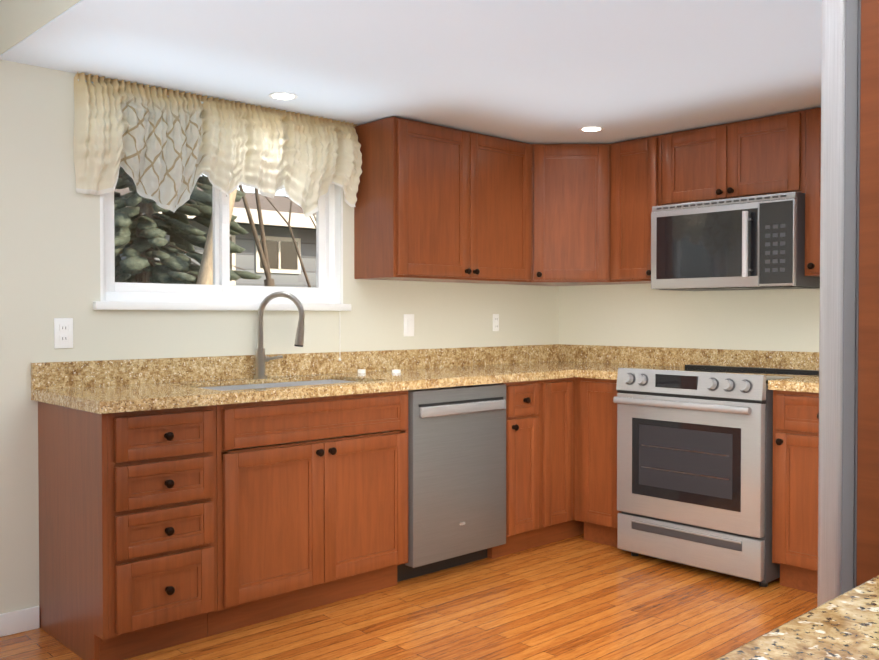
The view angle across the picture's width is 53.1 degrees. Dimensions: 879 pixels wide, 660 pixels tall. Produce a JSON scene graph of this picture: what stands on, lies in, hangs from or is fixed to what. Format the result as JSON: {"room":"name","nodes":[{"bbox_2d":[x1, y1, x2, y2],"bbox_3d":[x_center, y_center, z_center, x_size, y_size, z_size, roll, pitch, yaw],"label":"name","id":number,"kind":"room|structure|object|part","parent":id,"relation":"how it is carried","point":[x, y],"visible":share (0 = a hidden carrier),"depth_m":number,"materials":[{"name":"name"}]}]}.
{"room":"kitchen","nodes":[
{"label":"kitchen","id":0,"kind":"room"},
{"bbox_2d":[0,59,558,613],"bbox_3d":[-1.991,-0.058,3.054,7.640,2.460,0.140,-1,1,-43],"label":"wall","id":1,"kind":"structure","parent":0,"point":[48,243],"depth_m":3.46,"materials":[{"name":"beige paint"}]},
{"bbox_2d":[0,606,39,636],"bbox_3d":[-3.099,1.129,1.933,4.264,0.085,0.014,-1,1,-43],"label":"baseboard","id":2,"kind":"structure","parent":1,"relation":"attached to","point":[19,621],"depth_m":3.33,"materials":[{"name":"white wood"}]},
{"bbox_2d":[54,318,72,348],"bbox_3d":[-1.468,0.013,3.441,0.072,0.118,0.009,-1,1,-43],"label":"outlet","id":3,"kind":"object","parent":1,"relation":"attached to","point":[63,332],"visible":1,"depth_m":3.44,"materials":[{"name":"white plastic"}]},
{"bbox_2d":[73,72,361,217],"bbox_3d":[-0.894,-0.754,3.886,1.383,0.522,0.124,-1,1,-43],"label":"valance curtain","id":4,"kind":"object","parent":1,"relation":"attached to","point":[164,148],"visible":1,"depth_m":3.76,"materials":[{"name":"fabric"}]},
{"bbox_2d":[93,169,350,360],"bbox_3d":[-0.947,-0.383,3.979,1.273,1.082,0.155,-1,1,-43],"label":"window","id":5,"kind":"structure","parent":1,"relation":"in","point":[223,293],"depth_m":3.99,"materials":[{"name":"white plastic"}]},
{"bbox_3d":[-0.979,-0.521,4.011,1.123,0.715,0.029,-1,1,-43],"label":"glass","id":6,"kind":"part","parent":5,"relation":"part of","materials":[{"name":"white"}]},
{"bbox_3d":[-0.950,-0.506,3.981,1.273,0.835,0.145,-1,1,-43],"label":"frame","id":7,"kind":"part","parent":5,"relation":"part of","materials":[{"name":"white plastic"}]},
{"bbox_2d":[404,314,413,336],"bbox_3d":[-0.161,-0.025,4.662,0.072,0.118,0.009,-1,1,-43],"label":"switch","id":8,"kind":"object","parent":1,"relation":"attached to","point":[408,324],"visible":1,"depth_m":4.66,"materials":[{"name":"white plastic"}]},
{"bbox_2d":[354,117,549,285],"bbox_3d":[0.078,-0.641,4.630,1.043,0.762,0.366,-1,1,-43],"label":"upper cabinet","id":9,"kind":"object","parent":1,"relation":"attached to","point":[435,203],"depth_m":4.40,"materials":[{"name":"brown wood"}]},
{"bbox_2d":[493,314,498,330],"bbox_3d":[0.329,-0.043,5.119,0.050,0.100,0.009,-1,1,-43],"label":"outlet","id":10,"kind":"object","parent":1,"relation":"attached to","point":[495,322],"visible":1,"depth_m":5.12,"materials":[{"name":"white plastic"}]},
{"bbox_2d":[0,534,817,659],"bbox_3d":[0.228,1.242,0.700,7.640,0.100,6.640,-1,1,-43],"label":"floor","id":11,"kind":"structure","parent":0,"point":[578,597],"depth_m":3.49,"materials":[{"name":"brown wood"}]},
{"bbox_2d":[38,401,216,659],"bbox_3d":[-1.163,0.710,3.291,0.423,0.876,0.661,-1,1,-43],"label":"base cabinet","id":12,"kind":"object","parent":11,"relation":"on","point":[127,535],"visible":0.98,"depth_m":3.09,"materials":[{"name":"brown wood"}]},
{"bbox_2d":[207,390,407,636],"bbox_3d":[-0.667,0.703,3.754,0.930,0.876,0.661,-1,1,-43],"label":"base cabinet","id":13,"kind":"object","parent":11,"relation":"on","point":[305,524],"visible":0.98,"depth_m":3.50,"materials":[{"name":"brown wood"}]},
{"bbox_2d":[31,344,654,449],"bbox_3d":[-0.184,0.319,4.203,3.157,0.417,0.656,-1,1,-43],"label":"countertop","id":14,"kind":"structure","parent":13,"relation":"on","point":[110,386],"depth_m":3.93,"materials":[{"name":"stone"}]},
{"bbox_2d":[254,291,304,378],"bbox_3d":[-0.723,0.022,3.946,0.161,0.390,0.199,-1,1,-43],"label":"pull-down faucet","id":15,"kind":"object","parent":14,"relation":"on","point":[261,358],"visible":1,"depth_m":3.94,"materials":[{"name":"silver metal"}]},
{"bbox_2d":[358,369,365,372],"bbox_3d":[-0.384,0.202,4.341,0.039,0.016,0.040,-1,1,-43],"label":"stopper","id":16,"kind":"object","parent":14,"relation":"on","point":[364,371],"depth_m":4.33,"materials":[{"name":"white plastic"}]},
{"bbox_2d":[392,369,400,372],"bbox_3d":[-0.214,0.203,4.349,0.043,0.014,0.044,-1,1,-43],"label":"stopper","id":17,"kind":"object","parent":14,"relation":"on","point":[396,370],"depth_m":4.33,"materials":[{"name":"white plastic"}]},
{"bbox_2d":[397,383,505,581],"bbox_3d":[-0.098,0.696,4.273,0.600,0.872,0.642,-1,1,-43],"label":"dishwasher","id":18,"kind":"object","parent":11,"relation":"on","point":[456,475],"visible":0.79,"depth_m":4.03,"materials":[{"name":"grey metal"}]},
{"bbox_2d":[487,380,538,558],"bbox_3d":[0.218,0.689,4.581,0.268,0.876,0.661,-1,1,-43],"label":"base cabinet","id":19,"kind":"object","parent":11,"relation":"on","point":[522,459],"visible":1,"depth_m":4.37,"materials":[{"name":"brown wood"}]},
{"bbox_2d":[528,377,583,548],"bbox_3d":[0.633,0.682,4.990,0.894,0.876,0.630,-1,1,-43],"label":"base cabinet","id":20,"kind":"object","parent":11,"relation":"on","point":[557,522],"visible":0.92,"depth_m":4.56,"materials":[{"name":"brown wood"}]},
{"bbox_2d":[575,377,620,546],"bbox_3d":[1.043,0.686,4.747,0.630,0.876,0.323,-1,1,-43],"label":"base cabinet","id":21,"kind":"object","parent":11,"relation":"on","point":[596,511],"visible":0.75,"depth_m":4.56,"materials":[{"name":"brown wood"}]},
{"bbox_2d":[613,364,818,586],"bbox_3d":[1.355,0.660,4.292,0.737,0.943,0.760,-1,1,-43],"label":"range oven","id":22,"kind":"object","parent":11,"relation":"on","point":[694,464],"visible":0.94,"depth_m":4.04,"materials":[{"name":"grey metal"}]},
{"bbox_2d":[772,390,818,593],"bbox_3d":[1.828,0.700,3.883,0.661,0.876,0.474,-1,1,-43],"label":"base cabinet","id":23,"kind":"object","parent":11,"relation":"on","point":[795,485],"visible":0.5,"depth_m":3.78,"materials":[{"name":"brown wood"}]},
{"bbox_2d":[768,375,818,392],"bbox_3d":[1.823,0.238,3.857,0.619,0.040,0.495,-1,1,-43],"label":"countertop","id":24,"kind":"structure","parent":23,"relation":"on","point":[807,383],"depth_m":3.76,"materials":[{"name":"stone"}]},
{"bbox_2d":[817,0,860,606],"bbox_3d":[1.140,0.293,1.370,0.910,1.775,0.837,-1,1,-43],"label":"refrigerator","id":25,"kind":"object","parent":11,"relation":"on","point":[839,282],"visible":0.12,"depth_m":1.29,"materials":[{"name":"grey metal"}]},
{"bbox_2d":[857,0,878,585],"bbox_3d":[0.869,0.120,0.971,0.025,2.135,0.781,-1,1,-43],"label":"end panel","id":26,"kind":"object","parent":11,"relation":"on","point":[868,479],"visible":1,"depth_m":1.23,"materials":[{"name":"brown wood"}]},
{"bbox_3d":[0.673,0.754,0.716,0.621,0.876,0.661,-1,1,-43],"label":"base cabinet","id":27,"kind":"object","parent":11,"relation":"on","visible":0},
{"bbox_2d":[716,575,878,659],"bbox_3d":[0.668,0.294,0.697,0.641,0.043,0.652,-1,1,-43],"label":"countertop","id":28,"kind":"structure","parent":27,"relation":"on","point":[844,626],"depth_m":0.78,"materials":[{"name":"beige stone"}]},
{"bbox_2d":[0,0,821,143],"bbox_3d":[0.881,-1.143,2.954,3.274,0.284,3.900,-1,1,-43],"label":"ceiling soffit","id":29,"kind":"structure","parent":0,"point":[545,71],"depth_m":3.24,"materials":[{"name":"white paint"}]},
{"bbox_2d":[269,92,297,99],"bbox_3d":[-0.677,-1.013,3.814,0.124,0.005,0.124,-1,1,-43],"label":"recessed light","id":30,"kind":"object","parent":29,"relation":"attached to","point":[283,96],"visible":1,"depth_m":3.81,"materials":[{"name":"white"}]},
{"bbox_2d":[579,126,603,131],"bbox_3d":[0.775,-1.024,4.486,0.124,0.005,0.124,-1,1,-43],"label":"recessed light","id":31,"kind":"object","parent":29,"relation":"attached to","point":[591,128],"visible":1,"depth_m":4.47,"materials":[{"name":"white"}]},
{"bbox_2d":[559,283,819,351],"bbox_3d":[3.016,-0.060,3.187,0.140,2.460,6.500,-1,1,-43],"label":"wall","id":32,"kind":"structure","parent":0,"point":[640,315],"depth_m":4.84,"materials":[{"name":"beige paint"}]},
{"bbox_2d":[538,144,613,285],"bbox_3d":[0.731,-0.648,5.070,0.614,0.762,0.614,-1,1,-43],"label":"upper cabinet","id":33,"kind":"object","parent":32,"relation":"attached to","point":[571,177],"depth_m":4.85,"materials":[{"name":"brown wood"}]},
{"bbox_2d":[606,135,661,283],"bbox_3d":[1.123,-0.644,4.832,0.365,0.762,0.372,-1,1,-43],"label":"upper cabinet","id":34,"kind":"object","parent":32,"relation":"attached to","point":[632,166],"depth_m":4.74,"materials":[{"name":"brown wood"}]},
{"bbox_2d":[658,110,805,205],"bbox_3d":[1.526,-0.829,4.427,0.324,0.379,0.761,-1,1,-43],"label":"upper cabinet","id":35,"kind":"object","parent":32,"relation":"attached to","point":[764,155],"depth_m":4.28,"materials":[{"name":"brown wood"}]},
{"bbox_2d":[651,192,819,290],"bbox_3d":[1.477,-0.420,4.387,0.459,0.431,0.758,-1,1,-43],"label":"over-the-range microwave","id":36,"kind":"object","parent":35,"relation":"attached to","point":[757,242],"visible":1,"depth_m":4.22,"materials":[{"name":"grey metal"}]},
{"bbox_2d":[805,107,820,276],"bbox_3d":[1.943,-0.630,3.984,0.324,0.762,0.456,-1,1,-43],"label":"upper cabinet","id":37,"kind":"object","parent":32,"relation":"attached to","point":[813,116],"depth_m":4.01,"materials":[{"name":"brown wood"}]},
{"label":"outside","id":38,"kind":"structure","parent":0,"visible":0},
{"bbox_3d":[-16.508,1.410,20.351,55.000,0.100,44.800,-1,1,-43],"label":"ground","id":39,"kind":"structure","parent":38,"visible":0},
{"bbox_2d":[114,166,261,283],"bbox_3d":[-2.812,-1.863,8.550,2.988,7.155,2.846,-1,1,-43],"label":"conifer tree","id":40,"kind":"object","parent":39,"relation":"on","point":[178,271],"depth_m":8.30,"materials":[{"name":"green plant"}]},
{"bbox_2d":[114,187,315,287],"bbox_3d":[-2.687,-0.621,17.716,10.350,4.050,5.770,-1,1,-43],"label":"neighbouring house","id":41,"kind":"structure","parent":39,"relation":"on","point":[295,226],"depth_m":14.47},
{"bbox_2d":[196,189,236,284],"bbox_3d":[-1.288,-3.595,9.372,4.711,10.331,7.103,-1,1,-43],"label":"trunk","id":42,"kind":"object","parent":39,"relation":"on","point":[207,249],"depth_m":7.73,"materials":[{"name":"brown plant"}]},
{"bbox_2d":[239,185,274,286],"bbox_3d":[-2.596,-1.942,11.074,2.591,6.938,3.178,-1,1,-43],"label":"bare tree","id":43,"kind":"object","parent":39,"relation":"on","point":[265,259],"depth_m":11.63,"materials":[{"name":"brown plant"}]},
{"bbox_2d":[265,188,315,287],"bbox_3d":[-1.696,-0.831,8.944,2.610,4.776,2.436,-1,1,-43],"label":"bare tree","id":44,"kind":"object","parent":39,"relation":"on","point":[299,255],"depth_m":8.54,"materials":[{"name":"brown plant"}]}
]}

